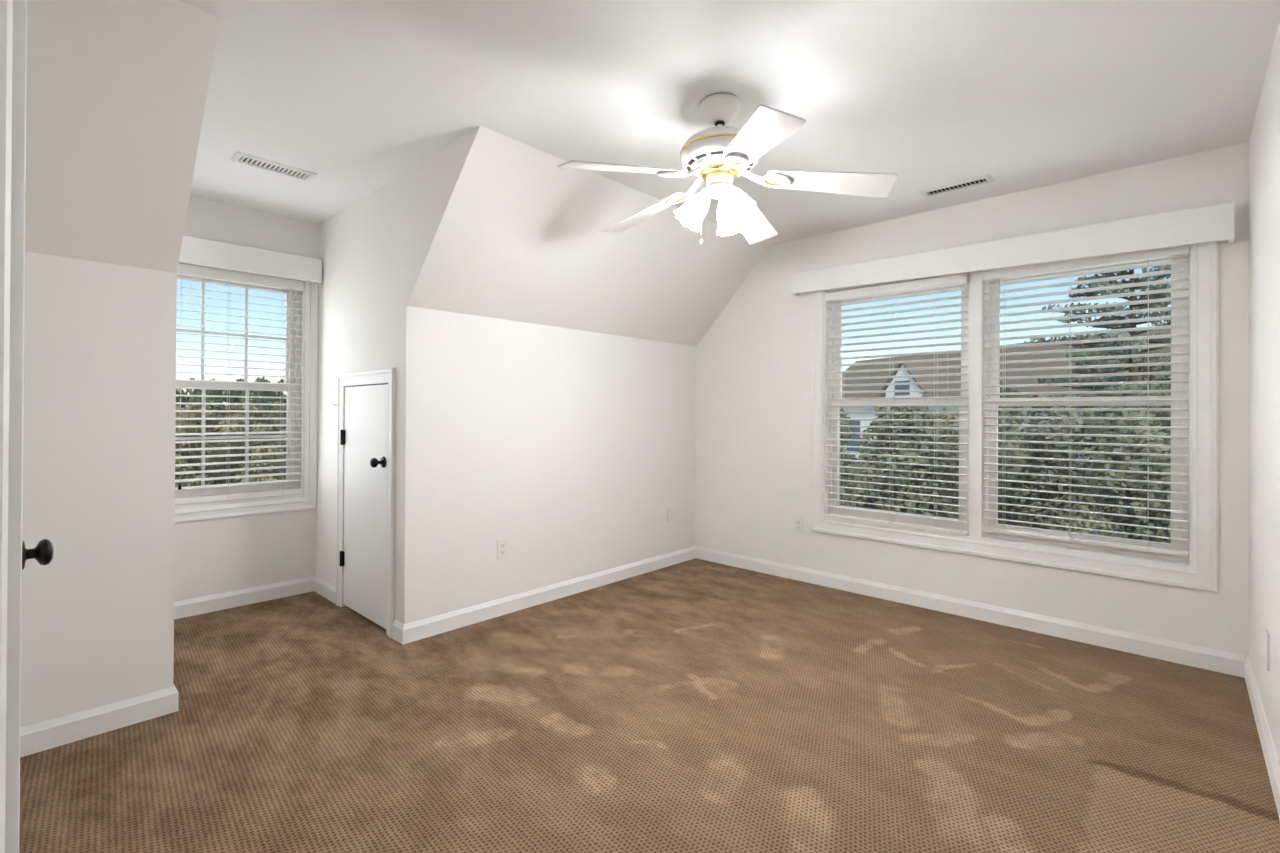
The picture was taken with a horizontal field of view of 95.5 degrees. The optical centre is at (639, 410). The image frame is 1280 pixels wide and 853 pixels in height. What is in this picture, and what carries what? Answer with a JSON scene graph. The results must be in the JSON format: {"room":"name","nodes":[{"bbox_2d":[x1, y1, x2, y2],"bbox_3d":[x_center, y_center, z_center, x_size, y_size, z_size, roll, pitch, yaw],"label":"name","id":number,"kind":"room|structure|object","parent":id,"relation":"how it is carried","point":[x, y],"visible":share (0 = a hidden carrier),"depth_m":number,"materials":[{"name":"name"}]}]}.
{"room":"empty bedroom","nodes":[
{"label":"empty bedroom","id":0,"kind":"room"},
{"bbox_2d":[25,0,171,266],"bbox_3d":[-2.119,-0.961,1.595,0.810,0.822,1.192,0,0,43],"label":"ceiling","id":1,"kind":"structure","parent":0,"point":[95,67],"depth_m":1.86,"materials":[{"name":"paint"}]},
{"bbox_2d":[134,0,219,696],"bbox_3d":[-2.106,-0.028,2.470,1.980,2.440,0.120,0,0,43],"label":"wall","id":2,"kind":"structure","parent":0,"point":[192,31],"depth_m":2.24,"materials":[{"name":"paint"}]},
{"bbox_2d":[174,196,317,601],"bbox_3d":[-2.530,-0.025,3.585,0.160,2.440,1.177,0,0,43],"label":"wall","id":3,"kind":"structure","parent":0,"point":[223,555],"depth_m":3.57,"materials":[{"name":"paint"}]},
{"bbox_2d":[175,274,299,497],"bbox_3d":[-2.549,-0.149,3.572,0.080,1.389,0.800,0,0,43],"label":"window","id":4,"kind":"structure","parent":3,"relation":"in","point":[286,485],"depth_m":3.67,"materials":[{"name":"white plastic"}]},
{"bbox_2d":[175,263,302,504],"bbox_3d":[-2.489,-0.149,3.517,0.073,1.386,0.798,0,0,43],"label":"blind","id":5,"kind":"object","parent":4,"relation":"attached to","point":[183,269],"visible":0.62,"depth_m":3.54,"materials":[{"name":"white plastic"}]},
{"bbox_2d":[175,262,318,522],"bbox_3d":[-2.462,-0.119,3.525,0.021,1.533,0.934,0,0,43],"label":"trim","id":6,"kind":"structure","parent":3,"relation":"attached to","point":[309,499],"depth_m":3.82,"materials":[{"name":"white paint"}]},
{"bbox_2d":[179,235,321,284],"bbox_3d":[-2.417,-0.908,3.492,0.088,0.157,0.910,0,0,43],"label":"window valance","id":7,"kind":"object","parent":3,"relation":"attached to","point":[197,251],"visible":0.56,"depth_m":3.50,"materials":[{"name":"white paint"}]},
{"bbox_2d":[20,252,695,727],"bbox_3d":[-1.184,0.330,3.109,0.120,1.738,4.700,0,0,43],"label":"wall","id":8,"kind":"structure","parent":0,"point":[572,447],"depth_m":3.21,"materials":[{"name":"paint"}]},
{"bbox_2d":[20,546,695,757],"bbox_3d":[-1.323,1.153,3.810,1.304,0.096,3.852,0,0,43],"label":"baseboard","id":9,"kind":"structure","parent":8,"relation":"attached to","point":[56,732],"depth_m":3.28,"materials":[{"name":"white paint"}]},
{"bbox_2d":[497,538,507,559],"bbox_3d":[-0.808,0.814,3.420,0.009,0.118,0.074,0,0,43],"label":"wall outlet","id":10,"kind":"object","parent":8,"relation":"attached to","point":[502,544],"visible":1,"depth_m":3.41,"materials":[{"name":"plastic"}]},
{"bbox_2d":[667,506,673,521],"bbox_3d":[0.238,0.810,4.547,0.008,0.118,0.074,0,0,43],"label":"wall plate","id":11,"kind":"object","parent":8,"relation":"attached to","point":[670,510],"visible":1,"depth_m":4.54,"materials":[{"name":"plastic"}]},
{"bbox_2d":[316,125,502,623],"bbox_3d":[-1.386,-0.022,3.244,1.980,2.440,0.120,0,0,43],"label":"wall","id":12,"kind":"structure","parent":0,"point":[385,256],"depth_m":3.07,"materials":[{"name":"paint"}]},
{"bbox_2d":[339,384,387,628],"bbox_3d":[-1.598,0.519,3.324,0.631,1.321,0.104,0,0,43],"label":"door","id":13,"kind":"structure","parent":12,"relation":"in","point":[364,438],"depth_m":3.32,"materials":[{"name":"white paint"}]},
{"bbox_2d":[336,368,395,637],"bbox_3d":[-1.583,0.486,3.326,0.774,1.423,0.021,0,0,43],"label":"trim","id":14,"kind":"structure","parent":12,"relation":"attached to","point":[387,375],"depth_m":3.13,"materials":[{"name":"white paint"}]},
{"bbox_2d":[429,135,769,346],"bbox_3d":[-0.119,-0.943,3.748,0.810,0.822,2.331,0,0,43],"label":"ceiling","id":15,"kind":"structure","parent":0,"point":[531,247],"depth_m":3.40,"materials":[{"name":"paint"}]},
{"bbox_2d":[19,558,1279,852],"bbox_3d":[-0.407,1.260,2.489,4.684,0.120,4.860,0,0,43],"label":"floor","id":16,"kind":"structure","parent":0,"point":[695,705],"depth_m":2.12,"materials":[{"name":"brown carpet"}]},
{"bbox_2d":[179,0,1279,245],"bbox_3d":[-0.395,-1.300,2.500,4.684,0.120,4.860,0,0,43],"label":"ceiling","id":17,"kind":"structure","parent":0,"point":[353,94],"depth_m":2.22,"materials":[{"name":"paint"}]},
{"bbox_2d":[230,151,316,180],"bbox_3d":[-1.867,-1.240,2.972,0.135,0.010,0.355,0,0,43],"label":"ceiling vent","id":18,"kind":"object","parent":17,"relation":"in","point":[239,157],"visible":1,"depth_m":2.95,"materials":[{"name":"metal"}]},
{"bbox_2d":[557,93,897,244],"bbox_3d":[0.299,-0.949,2.367,1.244,0.577,1.287,0,0,43],"label":"ceiling fan","id":19,"kind":"object","parent":17,"relation":"hanging from","point":[717,155],"visible":1,"depth_m":2.26,"materials":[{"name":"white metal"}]},
{"bbox_2d":[919,174,994,196],"bbox_3d":[1.729,-1.223,3.181,0.345,0.010,0.118,0,0,43],"label":"ceiling vent","id":20,"kind":"object","parent":17,"relation":"in","point":[984,179],"visible":1,"depth_m":3.17,"materials":[{"name":"metal"}]},
{"bbox_2d":[695,142,1248,660],"bbox_3d":[1.671,-0.065,3.777,3.394,2.560,0.160,0,0,43],"label":"wall","id":21,"kind":"structure","parent":0,"point":[753,364],"depth_m":3.52,"materials":[{"name":"paint"}]},
{"bbox_2d":[794,516,803,533],"bbox_3d":[1.135,0.820,4.152,0.074,0.118,0.009,0,0,43],"label":"wall outlet","id":22,"kind":"object","parent":21,"relation":"attached to","point":[798,521],"visible":1,"depth_m":4.15,"materials":[{"name":"plastic"}]},
{"bbox_2d":[828,273,969,534],"bbox_3d":[1.669,-0.038,3.786,0.890,1.558,0.080,0,0,43],"label":"window","id":23,"kind":"structure","parent":21,"relation":"in","point":[961,526],"depth_m":3.73,"materials":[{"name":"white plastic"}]},
{"bbox_2d":[825,273,968,535],"bbox_3d":[1.611,-0.036,3.729,0.880,1.548,0.073,0,0,43],"label":"blind","id":24,"kind":"object","parent":23,"relation":"attached to","point":[957,279],"visible":0.99,"depth_m":3.69,"materials":[{"name":"white plastic"}]},
{"bbox_2d":[696,546,1244,677],"bbox_3d":[1.606,1.166,3.708,3.125,0.096,0.014,0,0,43],"label":"baseboard","id":25,"kind":"structure","parent":21,"relation":"attached to","point":[1185,654],"depth_m":3.27,"materials":[{"name":"white paint"}]},
{"bbox_2d":[969,271,983,536],"bbox_3d":[2.011,-0.038,3.452,0.065,1.558,0.134,0,0,43],"label":"trim","id":26,"kind":"structure","parent":21,"relation":"attached to","point":[976,427],"depth_m":3.40,"materials":[{"name":"white paint"}]},
{"bbox_2d":[792,202,1234,295],"bbox_3d":[1.896,-0.870,3.383,2.188,0.196,0.078,0,0,43],"label":"window valance","id":27,"kind":"object","parent":21,"relation":"attached to","point":[1213,223],"visible":1,"depth_m":3.10,"materials":[{"name":"white paint"}]},
{"bbox_2d":[811,241,1217,592],"bbox_3d":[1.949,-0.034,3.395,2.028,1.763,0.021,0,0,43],"label":"trim","id":28,"kind":"structure","parent":21,"relation":"attached to","point":[1203,576],"depth_m":2.80,"materials":[{"name":"white paint"}]},
{"bbox_2d":[983,255,1188,562],"bbox_3d":[2.364,-0.038,3.140,0.877,1.558,0.080,0,0,43],"label":"window","id":29,"kind":"structure","parent":21,"relation":"in","point":[1181,545],"depth_m":3.02,"materials":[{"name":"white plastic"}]},
{"bbox_2d":[982,245,1188,556],"bbox_3d":[2.312,-0.055,3.080,0.870,1.508,0.070,0,0,43],"label":"blind","id":30,"kind":"object","parent":29,"relation":"attached to","point":[999,274],"visible":0.98,"depth_m":3.06,"materials":[{"name":"white plastic"}]},
{"bbox_2d":[1249,21,1279,763],"bbox_3d":[1.270,-0.019,0.941,0.120,2.440,4.860,0,0,43],"label":"wall","id":31,"kind":"structure","parent":0,"point":[1264,142],"depth_m":2.09,"materials":[{"name":"paint"}]},
{"bbox_2d":[1245,657,1279,819],"bbox_3d":[1.450,1.155,1.234,0.014,0.096,3.852,0,0,43],"label":"baseboard","id":32,"kind":"structure","parent":31,"relation":"attached to","point":[1268,748],"depth_m":2.05,"materials":[{"name":"white paint"}]},
{"bbox_2d":[1265,629,1268,670],"bbox_3d":[2.227,0.850,2.065,0.008,0.130,0.074,0,0,43],"label":"wall plate","id":33,"kind":"object","parent":31,"relation":"attached to","point":[1266,630],"visible":1,"depth_m":2.05,"materials":[{"name":"plastic"}]},
{"bbox_3d":[-1.311,-0.033,0.567,3.394,2.440,0.898,0,0,43],"label":"wall","id":34,"kind":"structure","parent":0,"visible":0},
{"bbox_2d":[0,0,12,852],"bbox_3d":[-1.520,0.122,1.387,0.962,2.135,0.021,0,0,43],"label":"trim","id":35,"kind":"structure","parent":34,"relation":"attached to","point":[6,6],"depth_m":1.06,"materials":[{"name":"white paint"}]},
{"bbox_2d":[5,0,52,852],"bbox_3d":[-1.511,0.162,1.413,0.780,2.024,0.072,0,0,41],"label":"door","id":36,"kind":"structure","parent":34,"relation":"in","point":[42,553],"depth_m":1.14,"materials":[{"name":"white paint"}]},
{"label":"outside","id":37,"kind":"structure","parent":0,"visible":0},
{"bbox_3d":[-18.657,4.442,42.987,200.000,0.200,150.000,0,0,43],"label":"ground","id":38,"kind":"structure","parent":37,"visible":0},
{"bbox_2d":[176,416,182,432],"bbox_3d":[-25.956,2.326,31.856,2.479,4.220,2.190,0,0,10],"label":"tree","id":39,"kind":"object","parent":38,"relation":"on","point":[178,422],"visible":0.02,"depth_m":31.95,"materials":[{"name":"green plant"}]},
{"bbox_2d":[176,406,184,417],"bbox_3d":[-31.064,2.073,38.650,2.499,4.785,2.208,0,0,14],"label":"tree","id":40,"kind":"object","parent":38,"relation":"on","point":[178,407],"visible":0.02,"depth_m":38.63,"materials":[{"name":"green plant"}]},
{"bbox_2d":[176,389,189,408],"bbox_3d":[-38.857,0.844,47.612,3.079,7.598,2.833,0,0,35],"label":"tree","id":41,"kind":"object","parent":38,"relation":"on","point":[183,399],"visible":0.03,"depth_m":47.76,"materials":[{"name":"green plant"}]},
{"bbox_2d":[175,454,196,487],"bbox_3d":[-12.776,2.738,15.857,1.922,3.168,2.065,0,0,21],"label":"tree","id":42,"kind":"object","parent":38,"relation":"on","point":[181,461],"visible":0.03,"depth_m":15.63,"materials":[{"name":"green plant"}]},
{"bbox_2d":[175,440,200,470],"bbox_3d":[-15.069,2.604,18.642,1.976,3.452,1.859,0,0,35],"label":"tree","id":43,"kind":"object","parent":38,"relation":"on","point":[177,446],"visible":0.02,"depth_m":18.96,"materials":[{"name":"green plant"}]},
{"bbox_2d":[175,423,206,484],"bbox_3d":[-19.172,2.454,24.805,2.517,3.784,2.342,1,0,-44],"label":"tree","id":44,"kind":"object","parent":38,"relation":"on","point":[197,429],"visible":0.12,"depth_m":24.34,"materials":[{"name":"green plant"}]},
{"bbox_2d":[182,389,206,417],"bbox_3d":[-41.447,0.971,54.008,3.092,7.668,3.026,0,0,-27],"label":"tree","id":45,"kind":"object","parent":38,"relation":"on","point":[190,391],"visible":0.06,"depth_m":53.81,"materials":[{"name":"green plant"}]},
{"bbox_2d":[182,475,214,486],"bbox_3d":[-10.668,2.962,14.206,1.564,2.819,1.382,0,0,4],"label":"tree","id":46,"kind":"object","parent":38,"relation":"on","point":[192,483],"visible":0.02,"depth_m":14.03,"materials":[{"name":"green plant"}]},
{"bbox_2d":[179,402,220,447],"bbox_3d":[-26.851,1.929,35.175,2.891,4.902,3.073,0,0,11],"label":"tree","id":47,"kind":"object","parent":38,"relation":"on","point":[190,406],"visible":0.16,"depth_m":35.01,"materials":[{"name":"green plant"}]},
{"bbox_2d":[192,378,231,414],"bbox_3d":[-36.449,0.950,49.837,3.079,7.410,2.833,0,0,27],"label":"tree","id":48,"kind":"object","parent":38,"relation":"on","point":[208,391],"visible":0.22,"depth_m":49.49,"materials":[{"name":"green plant"}]},
{"bbox_2d":[205,414,232,462],"bbox_3d":[-21.597,2.269,30.305,2.313,4.145,2.166,0,0,6],"label":"tree","id":49,"kind":"object","parent":38,"relation":"on","point":[207,429],"visible":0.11,"depth_m":29.84,"materials":[{"name":"green plant"}]},
{"bbox_2d":[215,414,244,432],"bbox_3d":[-19.558,2.299,27.931,1.963,4.307,2.222,0,0,-29],"label":"tree","id":50,"kind":"object","parent":38,"relation":"on","point":[236,415],"visible":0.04,"depth_m":27.63,"materials":[{"name":"green plant"}]},
{"bbox_2d":[205,423,257,481],"bbox_3d":[-16.666,2.418,23.927,1.920,3.826,2.050,0,0,-14],"label":"tree","id":51,"kind":"object","parent":38,"relation":"on","point":[225,429],"visible":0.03,"depth_m":23.52,"materials":[{"name":"green plant"}]},
{"bbox_2d":[205,439,260,484],"bbox_3d":[-14.382,2.639,20.606,1.850,3.403,1.966,0,0,-32],"label":"tree","id":52,"kind":"object","parent":38,"relation":"on","point":[220,444],"visible":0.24,"depth_m":20.41,"materials":[{"name":"green plant"}]},
{"bbox_2d":[221,405,255,429],"bbox_3d":[-23.598,2.027,34.322,2.488,4.661,2.330,0,0,11],"label":"tree","id":53,"kind":"object","parent":38,"relation":"on","point":[251,422],"visible":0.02,"depth_m":34.07,"materials":[{"name":"green plant"}]},
{"bbox_2d":[218,402,258,415],"bbox_3d":[-30.154,1.880,43.712,2.826,5.052,3.005,0,0,-42],"label":"tree","id":54,"kind":"object","parent":38,"relation":"on","point":[227,406],"visible":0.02,"depth_m":43.35,"materials":[{"name":"green plant"}]},
{"bbox_2d":[227,378,250,402],"bbox_3d":[-38.802,0.847,56.540,3.026,8.009,3.092,0,0,-31],"label":"tree","id":55,"kind":"object","parent":38,"relation":"on","point":[238,392],"visible":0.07,"depth_m":56.14,"materials":[{"name":"green plant"}]},
{"bbox_2d":[231,405,260,429],"bbox_3d":[-25.602,1.992,37.802,2.280,5.009,2.580,0,0,-19],"label":"tree","id":56,"kind":"object","parent":38,"relation":"on","point":[255,407],"visible":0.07,"depth_m":37.68,"materials":[{"name":"green plant"}]},
{"bbox_2d":[227,401,269,423],"bbox_3d":[-27.450,1.881,40.532,2.740,5.048,2.913,0,0,-23],"label":"tree","id":57,"kind":"object","parent":38,"relation":"on","point":[262,415],"visible":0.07,"depth_m":40.75,"materials":[{"name":"green plant"}]},
{"bbox_2d":[229,434,271,470],"bbox_3d":[-14.777,2.602,22.508,1.810,3.451,1.932,0,0,39],"label":"tree","id":58,"kind":"object","parent":38,"relation":"on","point":[251,443],"visible":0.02,"depth_m":22.25,"materials":[{"name":"green plant"}]},
{"bbox_2d":[239,377,277,419],"bbox_3d":[-34.254,0.800,52.617,3.079,7.792,2.833,0,0,1],"label":"tree","id":59,"kind":"object","parent":38,"relation":"on","point":[251,393],"visible":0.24,"depth_m":52.15,"materials":[{"name":"green plant"}]},
{"bbox_2d":[234,443,285,482],"bbox_3d":[-12.019,2.682,18.429,1.757,3.274,1.645,0,0,11],"label":"tree","id":60,"kind":"object","parent":38,"relation":"on","point":[263,450],"visible":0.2,"depth_m":18.22,"materials":[{"name":"green plant"}]},
{"bbox_2d":[249,423,278,452],"bbox_3d":[-17.188,2.443,26.470,1.806,3.792,1.928,0,0,-37],"label":"tree","id":61,"kind":"object","parent":38,"relation":"on","point":[262,429],"visible":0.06,"depth_m":26.37,"materials":[{"name":"green plant"}]},
{"bbox_2d":[252,476,275,481],"bbox_3d":[-8.683,2.935,13.552,1.483,2.796,1.532,0,0,-32],"label":"tree","id":62,"kind":"object","parent":38,"relation":"on","point":[259,478],"visible":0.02,"depth_m":13.50,"materials":[{"name":"green plant"}]},
{"bbox_2d":[262,401,286,431],"bbox_3d":[-27.277,1.895,44.154,2.415,5.265,2.734,0,0,22],"label":"tree","id":63,"kind":"object","parent":38,"relation":"on","point":[283,407],"visible":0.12,"depth_m":43.88,"materials":[{"name":"green plant"}]},
{"bbox_2d":[268,379,286,406],"bbox_3d":[-36.500,0.787,59.265,3.092,8.202,3.026,0,0,12],"label":"tree","id":64,"kind":"object","parent":38,"relation":"on","point":[276,393],"visible":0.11,"depth_m":58.87,"materials":[{"name":"green plant"}]},
{"bbox_2d":[271,457,285,479],"bbox_3d":[-10.298,2.816,17.463,1.541,3.006,1.443,0,0,-3],"label":"tree","id":65,"kind":"object","parent":38,"relation":"on","point":[282,470],"visible":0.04,"depth_m":17.10,"materials":[{"name":"green plant"}]},
{"bbox_2d":[272,417,285,441],"bbox_3d":[-20.477,2.433,33.276,1.949,4.055,2.206,0,0,23],"label":"tree","id":66,"kind":"object","parent":38,"relation":"on","point":[275,420],"visible":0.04,"depth_m":33.16,"materials":[{"name":"green plant"}]},
{"bbox_2d":[277,429,285,455],"bbox_3d":[-15.197,2.487,25.532,1.744,3.917,1.975,0,0,-9],"label":"tree","id":67,"kind":"object","parent":38,"relation":"on","point":[285,429],"visible":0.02,"depth_m":24.93,"materials":[{"name":"green plant"}]},
{"bbox_2d":[278,437,285,458],"bbox_3d":[-12.283,2.565,20.972,1.925,3.537,2.055,0,0,45],"label":"tree","id":68,"kind":"object","parent":38,"relation":"on","point":[284,441],"visible":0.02,"depth_m":20.41,"materials":[{"name":"green plant"}]},
{"bbox_2d":[841,423,852,489],"bbox_3d":[4.173,2.105,14.066,2.110,4.437,1.583,0,0,-16],"label":"leafy tree","id":69,"kind":"object","parent":38,"relation":"on","point":[844,436],"visible":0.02,"depth_m":13.73,"materials":[{"name":"green plant"}]},
{"bbox_2d":[841,449,860,491],"bbox_3d":[3.551,2.083,11.685,1.948,4.719,1.768,0,0,-24],"label":"leafy tree","id":70,"kind":"object","parent":38,"relation":"on","point":[843,456],"visible":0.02,"depth_m":11.22,"materials":[{"name":"green plant"}]},
{"bbox_2d":[839,409,878,509],"bbox_3d":[2.858,2.101,9.533,1.664,4.465,1.915,0,0,-21],"label":"leafy tree","id":71,"kind":"object","parent":38,"relation":"on","point":[843,422],"visible":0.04,"depth_m":9.13,"materials":[{"name":"green plant"}]},
{"bbox_2d":[858,407,906,505],"bbox_3d":[6.512,2.054,14.705,1.988,4.588,1.697,0,0,43],"label":"leafy tree","id":72,"kind":"object","parent":38,"relation":"on","point":[865,437],"visible":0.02,"depth_m":15.04,"materials":[{"name":"green plant"}]},
{"bbox_2d":[859,396,952,508],"bbox_3d":[5.649,2.006,12.602,1.819,4.648,1.897,1,0,-44],"label":"leafy tree","id":73,"kind":"object","parent":38,"relation":"on","point":[877,409],"visible":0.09,"depth_m":12.31,"materials":[{"name":"green plant"}]},
{"bbox_2d":[856,407,958,518],"bbox_3d":[4.779,2.048,10.244,1.946,4.523,1.668,0,0,43],"label":"leafy tree","id":74,"kind":"object","parent":38,"relation":"on","point":[885,409],"visible":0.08,"depth_m":10.17,"materials":[{"name":"green plant"}]},
{"bbox_2d":[874,407,1028,518],"bbox_3d":[4.269,2.181,8.111,2.054,4.466,1.564,0,0,37],"label":"leafy tree","id":75,"kind":"object","parent":38,"relation":"on","point":[1018,461],"visible":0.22,"depth_m":8.07,"materials":[{"name":"green plant"}]},
{"bbox_2d":[949,397,1010,516],"bbox_3d":[7.972,1.995,13.689,1.909,4.756,1.877,0,0,-36],"label":"leafy tree","id":76,"kind":"object","parent":38,"relation":"on","point":[1003,397],"visible":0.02,"depth_m":13.50,"materials":[{"name":"green plant"}]},
{"bbox_2d":[953,380,1053,525],"bbox_3d":[9.930,1.671,16.419,2.844,5.380,2.491,0,0,-8],"label":"leafy tree","id":77,"kind":"object","parent":38,"relation":"on","point":[1002,389],"visible":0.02,"depth_m":16.28,"materials":[{"name":"green plant"}]},
{"bbox_2d":[841,329,1170,534],"bbox_3d":[13.568,0.954,22.876,6.200,6.900,13.800,0,0,-23],"label":"house","id":78,"kind":"structure","parent":38,"relation":"on","point":[1161,331],"depth_m":22.27,"materials":[{"name":"white"}]},
{"bbox_2d":[998,395,1051,527],"bbox_3d":[7.266,2.049,11.407,1.870,4.766,1.866,0,0,43],"label":"leafy tree","id":79,"kind":"object","parent":38,"relation":"on","point":[1019,517],"visible":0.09,"depth_m":11.16,"materials":[{"name":"green plant"}]},
{"bbox_2d":[1001,395,1127,538],"bbox_3d":[6.576,2.029,9.188,1.870,4.569,1.710,0,0,-11],"label":"leafy tree","id":80,"kind":"object","parent":38,"relation":"on","point":[1075,464],"visible":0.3,"depth_m":8.98,"materials":[{"name":"green plant"}]},
{"bbox_2d":[1020,265,1170,531],"bbox_3d":[10.855,0.145,12.664,4.476,8.407,4.380,0,0,43],"label":"pine tree","id":81,"kind":"object","parent":38,"relation":"on","point":[1165,267],"visible":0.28,"depth_m":12.46,"materials":[{"name":"green plant"}]},
{"bbox_2d":[1068,406,1170,542],"bbox_3d":[5.827,2.109,6.879,1.928,4.380,1.737,0,0,9],"label":"leafy tree","id":82,"kind":"object","parent":38,"relation":"on","point":[1093,422],"visible":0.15,"depth_m":6.72,"materials":[{"name":"green plant"}]},
{"bbox_2d":[1083,379,1170,534],"bbox_3d":[8.715,1.916,10.011,1.816,4.867,1.635,0,0,-31],"label":"leafy tree","id":83,"kind":"object","parent":38,"relation":"on","point":[1166,423],"visible":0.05,"depth_m":9.72,"materials":[{"name":"green plant"}]},
{"bbox_2d":[1099,351,1170,521],"bbox_3d":[12.972,1.429,14.716,2.250,5.894,2.400,1,0,-43],"label":"leafy tree","id":84,"kind":"object","parent":38,"relation":"on","point":[1154,360],"visible":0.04,"depth_m":14.30,"materials":[{"name":"green plant"}]},
{"bbox_2d":[1149,443,1170,475],"bbox_3d":[7.762,1.995,7.641,1.987,4.720,1.676,0,0,43],"label":"leafy tree","id":85,"kind":"object","parent":38,"relation":"on","point":[1169,451],"visible":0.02,"depth_m":8.24,"materials":[{"name":"green plant"}]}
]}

